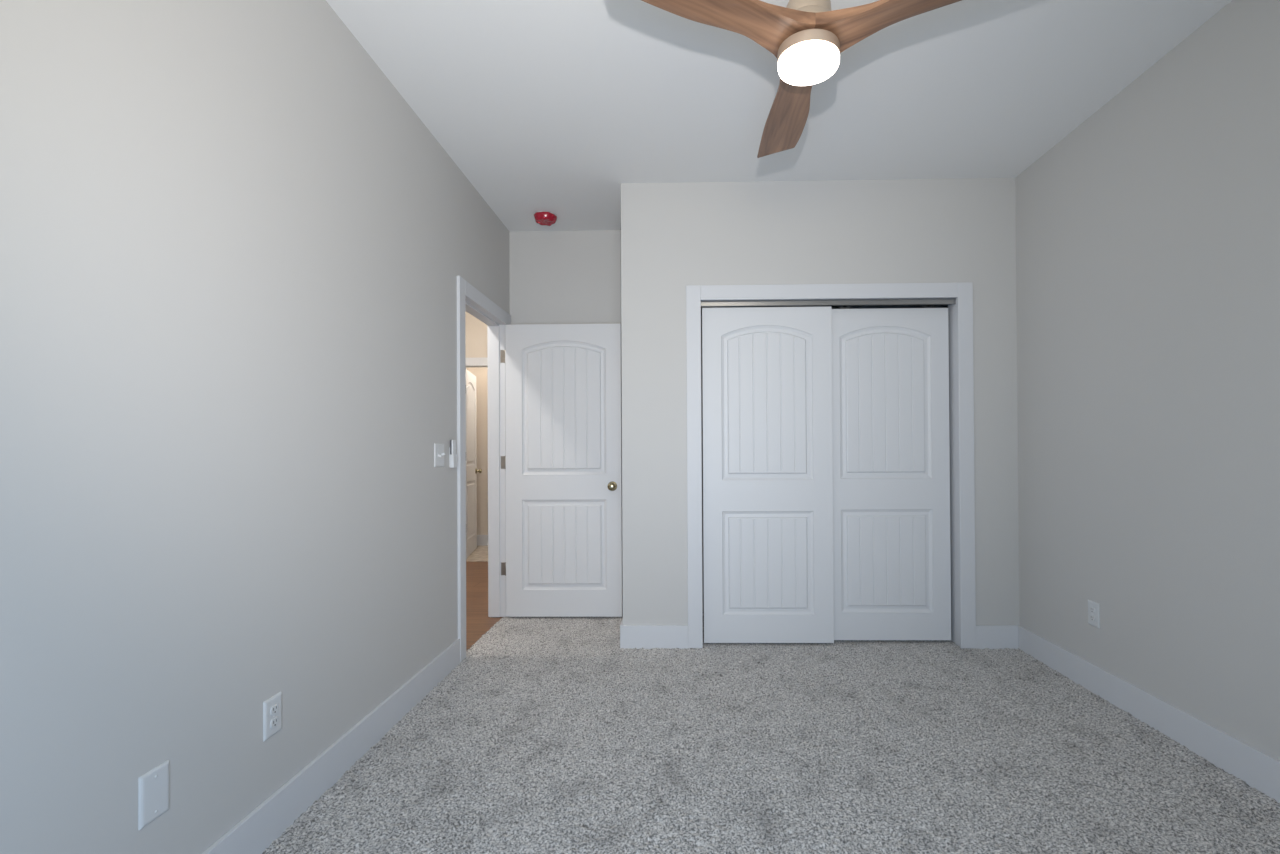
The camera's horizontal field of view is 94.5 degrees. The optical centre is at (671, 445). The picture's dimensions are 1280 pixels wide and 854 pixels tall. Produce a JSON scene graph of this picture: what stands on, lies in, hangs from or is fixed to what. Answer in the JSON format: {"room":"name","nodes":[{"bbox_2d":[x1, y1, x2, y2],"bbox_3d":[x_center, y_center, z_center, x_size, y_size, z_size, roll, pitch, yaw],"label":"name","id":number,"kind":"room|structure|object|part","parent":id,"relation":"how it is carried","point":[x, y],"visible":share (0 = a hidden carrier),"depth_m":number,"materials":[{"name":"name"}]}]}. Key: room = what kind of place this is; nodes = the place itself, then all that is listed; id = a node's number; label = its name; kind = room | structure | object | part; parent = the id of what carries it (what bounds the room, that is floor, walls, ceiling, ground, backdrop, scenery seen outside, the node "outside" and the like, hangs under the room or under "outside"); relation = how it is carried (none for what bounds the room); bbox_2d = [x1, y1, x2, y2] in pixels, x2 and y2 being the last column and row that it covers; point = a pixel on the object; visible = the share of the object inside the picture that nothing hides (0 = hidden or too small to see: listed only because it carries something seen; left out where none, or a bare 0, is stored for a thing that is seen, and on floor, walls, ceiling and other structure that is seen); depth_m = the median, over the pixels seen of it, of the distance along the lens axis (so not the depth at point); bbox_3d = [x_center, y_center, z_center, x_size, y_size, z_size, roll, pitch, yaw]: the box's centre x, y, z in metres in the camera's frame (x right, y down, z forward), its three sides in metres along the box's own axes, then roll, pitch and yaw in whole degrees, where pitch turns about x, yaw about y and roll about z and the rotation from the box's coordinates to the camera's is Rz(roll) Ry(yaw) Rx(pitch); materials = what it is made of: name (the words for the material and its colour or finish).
{"room":"empty bedroom","nodes":[
{"label":"empty bedroom","id":0,"kind":"room"},
{"bbox_2d":[0,0,509,853],"bbox_3d":[-1.248,-0.171,2.926,0.125,2.760,6.540,0,0,1],"label":"wall","id":1,"kind":"structure","parent":0,"point":[233,252],"depth_m":1.54,"materials":[{"name":"grey paint"}]},
{"bbox_2d":[138,760,168,829],"bbox_3d":[-1.206,0.815,1.380,0.008,0.119,0.077,0,0,1],"label":"blank wall plate","id":2,"kind":"object","parent":1,"relation":"attached to","point":[153,786],"visible":1,"depth_m":1.37,"materials":[{"name":"white plastic"}]},
{"bbox_2d":[263,691,281,741],"bbox_3d":[-1.198,0.814,1.778,0.010,0.116,0.076,0,0,1],"label":"electrical outlet","id":3,"kind":"object","parent":1,"relation":"attached to","point":[272,707],"visible":1,"depth_m":1.77,"materials":[{"name":"white plastic"}]},
{"bbox_2d":[270,716,278,728],"bbox_3d":[-1.195,0.834,1.777,0.003,0.027,0.034,0,0,1],"label":"receptacle","id":4,"kind":"object","parent":3,"relation":"attached to","point":[274,720],"depth_m":1.77,"materials":[{"name":"grey plastic"}]},
{"bbox_2d":[270,704,278,715],"bbox_3d":[-1.195,0.795,1.778,0.003,0.027,0.034,0,0,1],"label":"receptacle","id":5,"kind":"object","parent":3,"relation":"attached to","point":[274,708],"depth_m":1.78,"materials":[{"name":"grey plastic"}]},
{"bbox_2d":[202,639,459,853],"bbox_3d":[-1.199,1.115,1.501,0.015,0.137,3.471,0,0,1],"label":"baseboard","id":6,"kind":"structure","parent":1,"relation":"attached to","point":[267,822],"depth_m":2.02,"materials":[{"name":"white paint"}]},
{"bbox_2d":[434,443,444,466],"bbox_3d":[-1.172,0.049,3.004,0.023,0.118,0.116,0,0,1],"label":"light switch","id":7,"kind":"object","parent":1,"relation":"attached to","point":[439,453],"visible":1,"depth_m":2.98,"materials":[{"name":"white plastic"}]},
{"bbox_2d":[449,447,456,467],"bbox_3d":[-1.168,0.063,3.159,0.024,0.110,0.052,0,0,1],"label":"cradle","id":8,"kind":"object","parent":1,"relation":"attached to","point":[452,459],"visible":0.91,"depth_m":3.13,"materials":[{"name":"white plastic"}]},
{"bbox_2d":[450,440,455,455],"bbox_3d":[-1.168,0.041,3.159,0.017,0.144,0.043,0,0,1],"label":"remote","id":9,"kind":"object","parent":8,"relation":"in","point":[452,442],"visible":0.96,"depth_m":3.15,"materials":[{"name":"grey plastic"}]},
{"bbox_2d":[457,276,510,662],"bbox_3d":[-1.222,0.131,3.731,0.143,2.127,0.973,0,0,1],"label":"door frame","id":10,"kind":"structure","parent":1,"relation":"attached to","point":[495,328],"depth_m":4.11,"materials":[{"name":"white paint"}]},
{"bbox_2d":[500,324,622,616],"bbox_3d":[-0.770,0.170,4.069,0.848,2.021,0.111,0,0,1],"label":"door","id":11,"kind":"structure","parent":1,"relation":"in","point":[562,462],"depth_m":4.08,"materials":[{"name":"white paint"}]},
{"bbox_3d":[-0.408,0.280,4.039,0.066,0.066,0.066,0,0,1],"label":"knob","id":12,"kind":"part","parent":11,"relation":"part of","materials":[{"name":"gold metal"}]},
{"bbox_2d":[465,311,486,357],"bbox_3d":[-1.876,-0.143,6.263,1.509,2.760,0.110,0,0,1],"label":"wall","id":13,"kind":"structure","parent":0,"point":[475,329],"depth_m":6.22,"materials":[{"name":"beige paint"}]},
{"bbox_2d":[466,369,481,556],"bbox_3d":[-2.228,0.194,6.612,0.102,2.026,0.772,0,0,-9],"label":"door","id":14,"kind":"structure","parent":13,"relation":"in","point":[472,470],"depth_m":6.66,"materials":[{"name":"white paint"}]},
{"bbox_2d":[466,357,486,558],"bbox_3d":[-1.804,0.146,6.251,0.952,2.141,0.128,0,0,1],"label":"door frame","id":15,"kind":"structure","parent":13,"relation":"attached to","point":[470,362],"depth_m":6.20,"materials":[{"name":"white paint"}]},
{"bbox_2d":[466,367,487,534],"bbox_3d":[-2.170,-0.138,6.834,2.200,2.760,1.020,0,0,1],"label":"wall","id":16,"kind":"structure","parent":0,"point":[481,373],"depth_m":7.25,"materials":[{"name":"beige paint"}]},
{"bbox_2d":[477,535,487,545],"bbox_3d":[-2.080,1.159,7.226,1.950,0.131,0.015,0,0,1],"label":"baseboard","id":17,"kind":"structure","parent":16,"relation":"attached to","point":[482,540],"depth_m":7.22,"materials":[{"name":"white paint"}]},
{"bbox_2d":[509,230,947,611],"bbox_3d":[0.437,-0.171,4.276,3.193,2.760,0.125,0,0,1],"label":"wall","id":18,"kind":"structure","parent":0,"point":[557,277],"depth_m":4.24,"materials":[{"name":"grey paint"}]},
{"bbox_2d":[262,546,1279,853],"bbox_3d":[-0.650,1.211,3.529,5.352,0.057,7.550,0,0,1],"label":"floor","id":19,"kind":"structure","parent":0,"point":[550,735],"depth_m":2.19,"materials":[{"name":"carpet"}]},
{"bbox_2d":[326,0,1231,231],"bbox_3d":[-0.605,-1.575,3.539,5.472,0.050,7.770,0,0,1],"label":"ceiling","id":20,"kind":"structure","parent":0,"point":[552,106],"depth_m":2.59,"materials":[{"name":"white paint"}]},
{"bbox_2d":[534,211,556,225],"bbox_3d":[-0.846,-1.520,3.964,0.152,0.051,0.151,0,0,1],"label":"smoke detector","id":21,"kind":"object","parent":20,"relation":"attached to","point":[542,217],"visible":1,"depth_m":3.92,"materials":[{"name":"red plastic"}]},
{"bbox_2d":[641,0,961,157],"bbox_3d":[0.453,-1.358,1.968,1.258,0.420,1.144,0,0,1],"label":"ceiling fan","id":22,"kind":"object","parent":20,"relation":"hanging from","point":[807,39],"visible":1,"depth_m":1.74,"materials":[{"name":"brown wood"}]},
{"bbox_3d":[0.102,-1.239,1.638,0.726,0.035,0.173,0,0,-29],"label":"blade","id":23,"kind":"part","parent":22,"relation":"part of","materials":[{"name":"brown wood"}]},
{"bbox_3d":[0.427,-1.236,2.176,0.173,0.035,0.726,0,0,1],"label":"blade","id":24,"kind":"part","parent":22,"relation":"part of","materials":[{"name":"brown wood"}]},
{"bbox_2d":[778,40,839,85],"bbox_3d":[0.420,-1.167,1.813,0.185,0.038,0.185,0,0,1],"label":"diffuser","id":25,"kind":"object","parent":22,"relation":"attached to","point":[800,62],"depth_m":1.78,"materials":[{"name":"white glass"}]},
{"bbox_3d":[0.731,-1.242,1.626,0.726,0.035,0.173,-1,0,31],"label":"blade","id":26,"kind":"part","parent":22,"relation":"part of","materials":[{"name":"brown wood"}]},
{"bbox_2d":[621,178,1019,624],"bbox_3d":[0.863,-0.178,3.526,2.311,2.760,0.125,0,0,1],"label":"wall","id":27,"kind":"structure","parent":0,"point":[674,236],"depth_m":3.47,"materials":[{"name":"grey paint"}]},
{"bbox_2d":[620,625,1018,648],"bbox_3d":[0.854,1.119,3.447,2.311,0.137,0.015,0,0,1],"label":"baseboard","id":28,"kind":"structure","parent":27,"relation":"attached to","point":[631,636],"depth_m":3.46,"materials":[{"name":"white paint"}]},
{"bbox_2d":[701,298,955,306],"bbox_3d":[0.921,-0.845,3.533,1.504,0.034,0.096,0,0,1],"label":"closet track","id":29,"kind":"object","parent":27,"relation":"attached to","point":[930,301],"visible":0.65,"depth_m":3.49,"materials":[{"name":"silver metal"}]},
{"bbox_2d":[702,305,833,642],"bbox_3d":[0.571,0.158,3.520,0.766,2.020,0.038,0,0,1],"label":"door","id":30,"kind":"structure","parent":29,"relation":"hanging from","point":[768,577],"depth_m":3.50,"materials":[{"name":"white paint"}]},
{"bbox_3d":[0.921,-0.848,3.537,1.504,0.023,0.002,0,0,1],"label":"track rail","id":31,"kind":"part","parent":29,"relation":"part of","materials":[{"name":"silver metal"}]},
{"bbox_2d":[832,305,950,639],"bbox_3d":[1.277,0.152,3.547,0.764,2.020,0.038,0,0,1],"label":"door","id":32,"kind":"structure","parent":29,"relation":"hanging from","point":[892,562],"depth_m":3.53,"materials":[{"name":"white paint"}]},
{"bbox_2d":[686,282,975,647],"bbox_3d":[0.927,0.152,3.522,1.532,2.058,0.125,0,0,1],"label":"door frame","id":33,"kind":"structure","parent":27,"relation":"attached to","point":[952,309],"depth_m":3.51,"materials":[{"name":"white paint"}]},
{"bbox_2d":[1015,0,1279,759],"bbox_3d":[2.051,-0.197,1.950,0.125,2.760,4.715,0,0,1],"label":"wall","id":34,"kind":"structure","parent":0,"point":[1148,235],"depth_m":2.39,"materials":[{"name":"grey paint"}]},
{"bbox_2d":[1088,600,1099,628],"bbox_3d":[2.006,0.801,2.809,0.010,0.116,0.076,0,0,1],"label":"electrical outlet","id":35,"kind":"object","parent":34,"relation":"attached to","point":[1093,607],"visible":1,"depth_m":2.80,"materials":[{"name":"white plastic"}]},
{"bbox_2d":[1018,625,1279,802],"bbox_3d":[1.981,1.099,1.568,0.015,0.137,3.728,0,0,1],"label":"baseboard","id":36,"kind":"structure","parent":34,"relation":"attached to","point":[1258,769],"depth_m":2.37,"materials":[{"name":"white paint"}]}
]}

